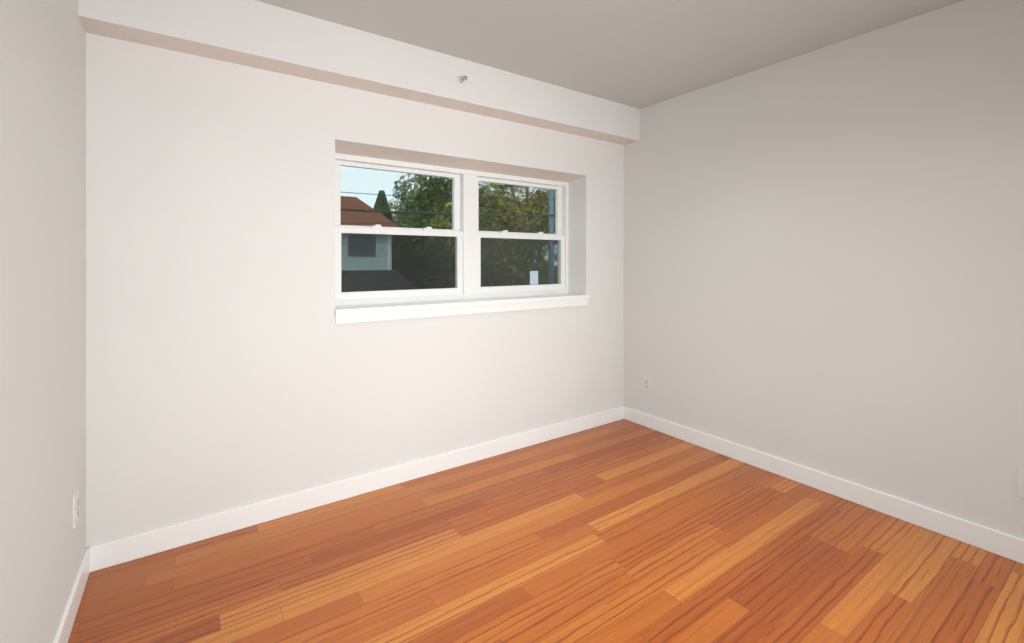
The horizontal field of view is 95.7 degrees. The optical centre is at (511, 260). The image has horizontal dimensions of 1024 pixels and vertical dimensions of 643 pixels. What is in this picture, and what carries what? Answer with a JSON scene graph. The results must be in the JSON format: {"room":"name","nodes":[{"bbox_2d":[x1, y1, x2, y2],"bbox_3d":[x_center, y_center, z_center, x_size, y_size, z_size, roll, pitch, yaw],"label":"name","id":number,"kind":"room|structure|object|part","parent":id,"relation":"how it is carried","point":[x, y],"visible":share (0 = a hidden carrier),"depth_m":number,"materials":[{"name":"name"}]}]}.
{"room":"empty bedroom","nodes":[
{"label":"empty bedroom","id":0,"kind":"room"},
{"bbox_2d":[0,0,85,642],"bbox_3d":[-0.756,0.048,0.316,0.200,2.440,4.210,0,0,-35],"label":"wall","id":1,"kind":"structure","parent":0,"point":[42,268],"depth_m":1.31,"materials":[{"name":"paint"}]},
{"bbox_2d":[53,546,96,642],"bbox_3d":[-0.652,1.218,0.353,0.013,0.100,3.750,0,0,-35],"label":"baseboard","id":2,"kind":"structure","parent":1,"relation":"attached to","point":[88,564],"depth_m":1.66,"materials":[{"name":"paint"}]},
{"bbox_2d":[73,488,78,527],"bbox_3d":[-1.595,0.906,1.698,0.009,0.115,0.070,0,0,-35],"label":"electrical outlet","id":3,"kind":"object","parent":1,"relation":"attached to","point":[75,507],"visible":0.98,"depth_m":1.69,"materials":[{"name":"white plastic"}]},
{"bbox_2d":[86,33,623,547],"bbox_3d":[-0.492,0.048,2.911,3.207,2.440,0.260,0,0,-35],"label":"wall","id":4,"kind":"structure","parent":0,"point":[230,363],"depth_m":2.25,"materials":[{"name":"paint"}]},
{"bbox_2d":[95,406,624,569],"bbox_3d":[-0.413,1.218,2.800,3.150,0.100,0.013,0,0,-35],"label":"baseboard","id":5,"kind":"structure","parent":4,"relation":"attached to","point":[148,543],"depth_m":2.39,"materials":[{"name":"paint"}]},
{"bbox_2d":[335,153,568,305],"bbox_3d":[-0.320,-0.171,3.135,1.794,0.867,0.090,0,0,-35],"label":"window","id":6,"kind":"structure","parent":4,"relation":"in","point":[468,203],"depth_m":3.09,"materials":[{"name":"white plastic"}]},
{"bbox_3d":[-0.695,-0.377,2.895,0.744,0.356,0.004,0,0,-35],"label":"glass","id":7,"kind":"part","parent":6,"relation":"part of","materials":[{"name":"clear glass"}]},
{"bbox_3d":[-0.695,-0.371,2.895,0.824,0.407,0.030,0,0,-35],"label":"window sash upper","id":8,"kind":"part","parent":6,"relation":"part of","materials":[{"name":"white plastic"}]},
{"bbox_2d":[341,233,454,291],"bbox_3d":[-0.705,0.017,2.910,0.800,0.398,0.002,0,0,-35],"label":"screen","id":9,"kind":"object","parent":6,"relation":"attached to","point":[382,279],"depth_m":2.89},
{"bbox_3d":[-0.674,0.013,2.865,0.754,0.349,0.004,0,0,-35],"label":"glass","id":10,"kind":"part","parent":6,"relation":"part of","materials":[{"name":"clear glass"}]},
{"bbox_3d":[-0.677,0.007,2.869,0.824,0.441,0.046,0,0,-35],"label":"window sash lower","id":11,"kind":"part","parent":6,"relation":"part of","materials":[{"name":"white plastic"}]},
{"bbox_3d":[0.054,-0.377,3.419,0.724,0.356,0.004,0,0,-35],"label":"glass","id":12,"kind":"part","parent":6,"relation":"part of","materials":[{"name":"clear glass"}]},
{"bbox_3d":[0.054,-0.371,3.419,0.804,0.407,0.030,0,0,-35],"label":"window sash upper","id":13,"kind":"part","parent":6,"relation":"part of","materials":[{"name":"white plastic"}]},
{"bbox_2d":[481,238,557,286],"bbox_3d":[0.044,0.017,3.433,0.780,0.398,0.002,0,0,-35],"label":"screen","id":14,"kind":"object","parent":6,"relation":"attached to","point":[555,274],"depth_m":3.43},
{"bbox_3d":[0.075,0.013,3.389,0.734,0.349,0.004,0,0,-35],"label":"glass","id":15,"kind":"part","parent":6,"relation":"part of","materials":[{"name":"clear glass"}]},
{"bbox_3d":[0.072,0.007,3.393,0.804,0.441,0.046,0,0,-35],"label":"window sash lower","id":16,"kind":"part","parent":6,"relation":"part of","materials":[{"name":"white plastic"}]},
{"bbox_2d":[530,271,537,284],"bbox_3d":[0.164,0.130,3.448,0.076,0.100,0.001,0,0,-35],"label":"label","id":17,"kind":"object","parent":6,"relation":"attached to","point":[533,277],"visible":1,"depth_m":3.44,"materials":[{"name":"white paper"}]},
{"bbox_2d":[335,139,585,294],"bbox_3d":[-0.261,-0.180,3.072,1.818,0.916,0.260,0,0,-35],"label":"window reveal","id":18,"kind":"structure","parent":4,"relation":"attached to","point":[577,233],"depth_m":3.31,"materials":[{"name":"paint"}]},
{"bbox_2d":[334,293,589,323],"bbox_3d":[-0.226,0.297,3.028,1.834,0.078,0.203,0,0,-35],"label":"trim","id":19,"kind":"structure","parent":4,"relation":"attached to","point":[373,312],"depth_m":2.84,"materials":[{"name":"paint"}]},
{"bbox_2d":[68,419,1023,642],"bbox_3d":[0.640,1.393,1.293,3.607,0.250,4.210,0,0,-35],"label":"floor","id":20,"kind":"structure","parent":0,"point":[623,531],"depth_m":1.91,"materials":[{"name":"brown wood"}]},
{"bbox_2d":[256,0,963,108],"bbox_3d":[0.640,-1.272,1.293,3.607,0.200,4.210,0,0,-35],"label":"ceiling","id":21,"kind":"structure","parent":0,"point":[639,54],"depth_m":2.38,"materials":[{"name":"paint"}]},
{"bbox_2d":[78,0,639,144],"bbox_3d":[-0.372,-1.049,2.739,3.207,0.246,0.160,0,0,-35],"label":"soffit","id":22,"kind":"structure","parent":21,"relation":"attached to","point":[258,35],"depth_m":2.34,"materials":[{"name":"paint"}]},
{"bbox_2d":[456,76,466,85],"bbox_3d":[-0.280,-1.038,2.669,0.056,0.056,0.060,0,0,-35],"label":"sprinkler","id":23,"kind":"object","parent":22,"relation":"attached to","point":[460,80],"visible":1,"depth_m":2.68,"materials":[{"name":"white metal"}]},
{"bbox_2d":[624,0,1023,538],"bbox_3d":[2.036,0.048,2.269,0.200,2.440,4.210,0,0,-35],"label":"wall","id":24,"kind":"structure","parent":0,"point":[823,259],"depth_m":2.44,"materials":[{"name":"paint"}]},
{"bbox_2d":[643,375,650,391],"bbox_3d":[1.026,0.940,3.531,0.009,0.115,0.070,0,0,-35],"label":"electrical outlet","id":25,"kind":"object","parent":24,"relation":"attached to","point":[647,383],"visible":1,"depth_m":3.52,"materials":[{"name":"white plastic"}]},
{"bbox_2d":[625,407,1023,563],"bbox_3d":[1.966,1.218,2.183,0.013,0.100,3.750,0,0,-35],"label":"baseboard","id":26,"kind":"structure","parent":24,"relation":"attached to","point":[1005,545],"depth_m":2.42,"materials":[{"name":"paint"}]},
{"bbox_2d":[1017,468,1023,497],"bbox_3d":[2.149,0.934,1.925,0.009,0.115,0.070,0,0,-35],"label":"electrical outlet","id":27,"kind":"object","parent":24,"relation":"attached to","point":[1020,482],"visible":1,"depth_m":1.95,"materials":[{"name":"white plastic"}]},
{"label":"outside","id":28,"kind":"structure","parent":0,"visible":0},
{"bbox_3d":[-46.814,4.418,153.590,400.000,0.300,299.690,0,0,-35],"label":"ground","id":29,"kind":"structure","parent":28,"visible":0},
{"bbox_2d":[341,196,416,291],"bbox_3d":[-10.019,0.868,14.131,11.720,6.801,12.130,0,0,-35],"label":"house","id":30,"kind":"structure","parent":29,"relation":"on","point":[376,219],"depth_m":14.60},
{"bbox_2d":[373,190,405,257],"bbox_3d":[-6.338,0.408,23.024,3.924,7.720,3.779,0,0,-35],"label":"tree","id":31,"kind":"object","parent":29,"relation":"on","point":[383,202],"depth_m":22.75,"materials":[{"name":"green plant"}]},
{"bbox_2d":[388,192,422,254],"bbox_3d":[-7.301,-0.294,33.695,6.878,9.136,8.019,0,0,-35],"label":"tree","id":32,"kind":"object","parent":29,"relation":"on","point":[391,200],"depth_m":32.34,"materials":[{"name":"green plant"}]},
{"bbox_2d":[391,244,493,288],"bbox_3d":[-3.401,1.784,19.432,5.928,4.980,6.524,0,0,-35],"label":"tree","id":33,"kind":"object","parent":29,"relation":"on","point":[434,269],"depth_m":17.59,"materials":[{"name":"green plant"}]},
{"bbox_2d":[389,173,498,254],"bbox_3d":[-4.814,-1.260,30.809,7.588,11.064,8.514,0,0,-35],"label":"tree","id":34,"kind":"object","parent":29,"relation":"on","point":[415,200],"depth_m":28.63,"materials":[{"name":"green plant"}]},
{"bbox_2d":[341,189,554,283],"bbox_3d":[8.521,-0.112,23.530,61.620,8.759,4.347,0,0,-35],"label":"utility pole","id":35,"kind":"object","parent":29,"relation":"on","point":[551,225],"depth_m":16.71,"materials":[{"name":"black wood"}]},
{"bbox_2d":[412,202,547,285],"bbox_3d":[-1.492,0.711,22.729,7.422,7.139,6.940,0,0,-35],"label":"tree","id":36,"kind":"object","parent":29,"relation":"on","point":[435,225],"depth_m":21.39,"materials":[{"name":"green plant"}]},
{"bbox_2d":[443,179,556,264],"bbox_3d":[1.091,-1.735,29.251,11.352,12.008,9.877,0,0,-35],"label":"tree","id":37,"kind":"object","parent":29,"relation":"on","point":[526,209],"depth_m":28.76,"materials":[{"name":"green plant"}]},
{"bbox_2d":[481,185,535,253],"bbox_3d":[-1.238,-1.273,42.338,9.447,11.092,9.957,0,0,-35],"label":"tree","id":38,"kind":"object","parent":29,"relation":"on","point":[508,199],"depth_m":40.28,"materials":[{"name":"green plant"}]},
{"bbox_2d":[481,230,556,285],"bbox_3d":[0.593,1.418,23.227,6.145,5.724,6.975,0,0,-35],"label":"tree","id":39,"kind":"object","parent":29,"relation":"on","point":[543,260],"depth_m":21.69,"materials":[{"name":"green plant"}]},
{"bbox_2d":[510,224,556,255],"bbox_3d":[4.367,-1.096,38.051,8.653,10.743,9.478,0,0,-35],"label":"tree","id":40,"kind":"object","parent":29,"relation":"on","point":[542,244],"depth_m":37.22,"materials":[{"name":"green plant"}]},
{"bbox_2d":[534,189,554,233],"bbox_3d":[5.106,-1.692,29.857,8.313,11.940,9.054,0,0,-35],"label":"tree","id":41,"kind":"object","parent":29,"relation":"on","point":[545,208],"depth_m":28.91,"materials":[{"name":"green plant"}]}
]}

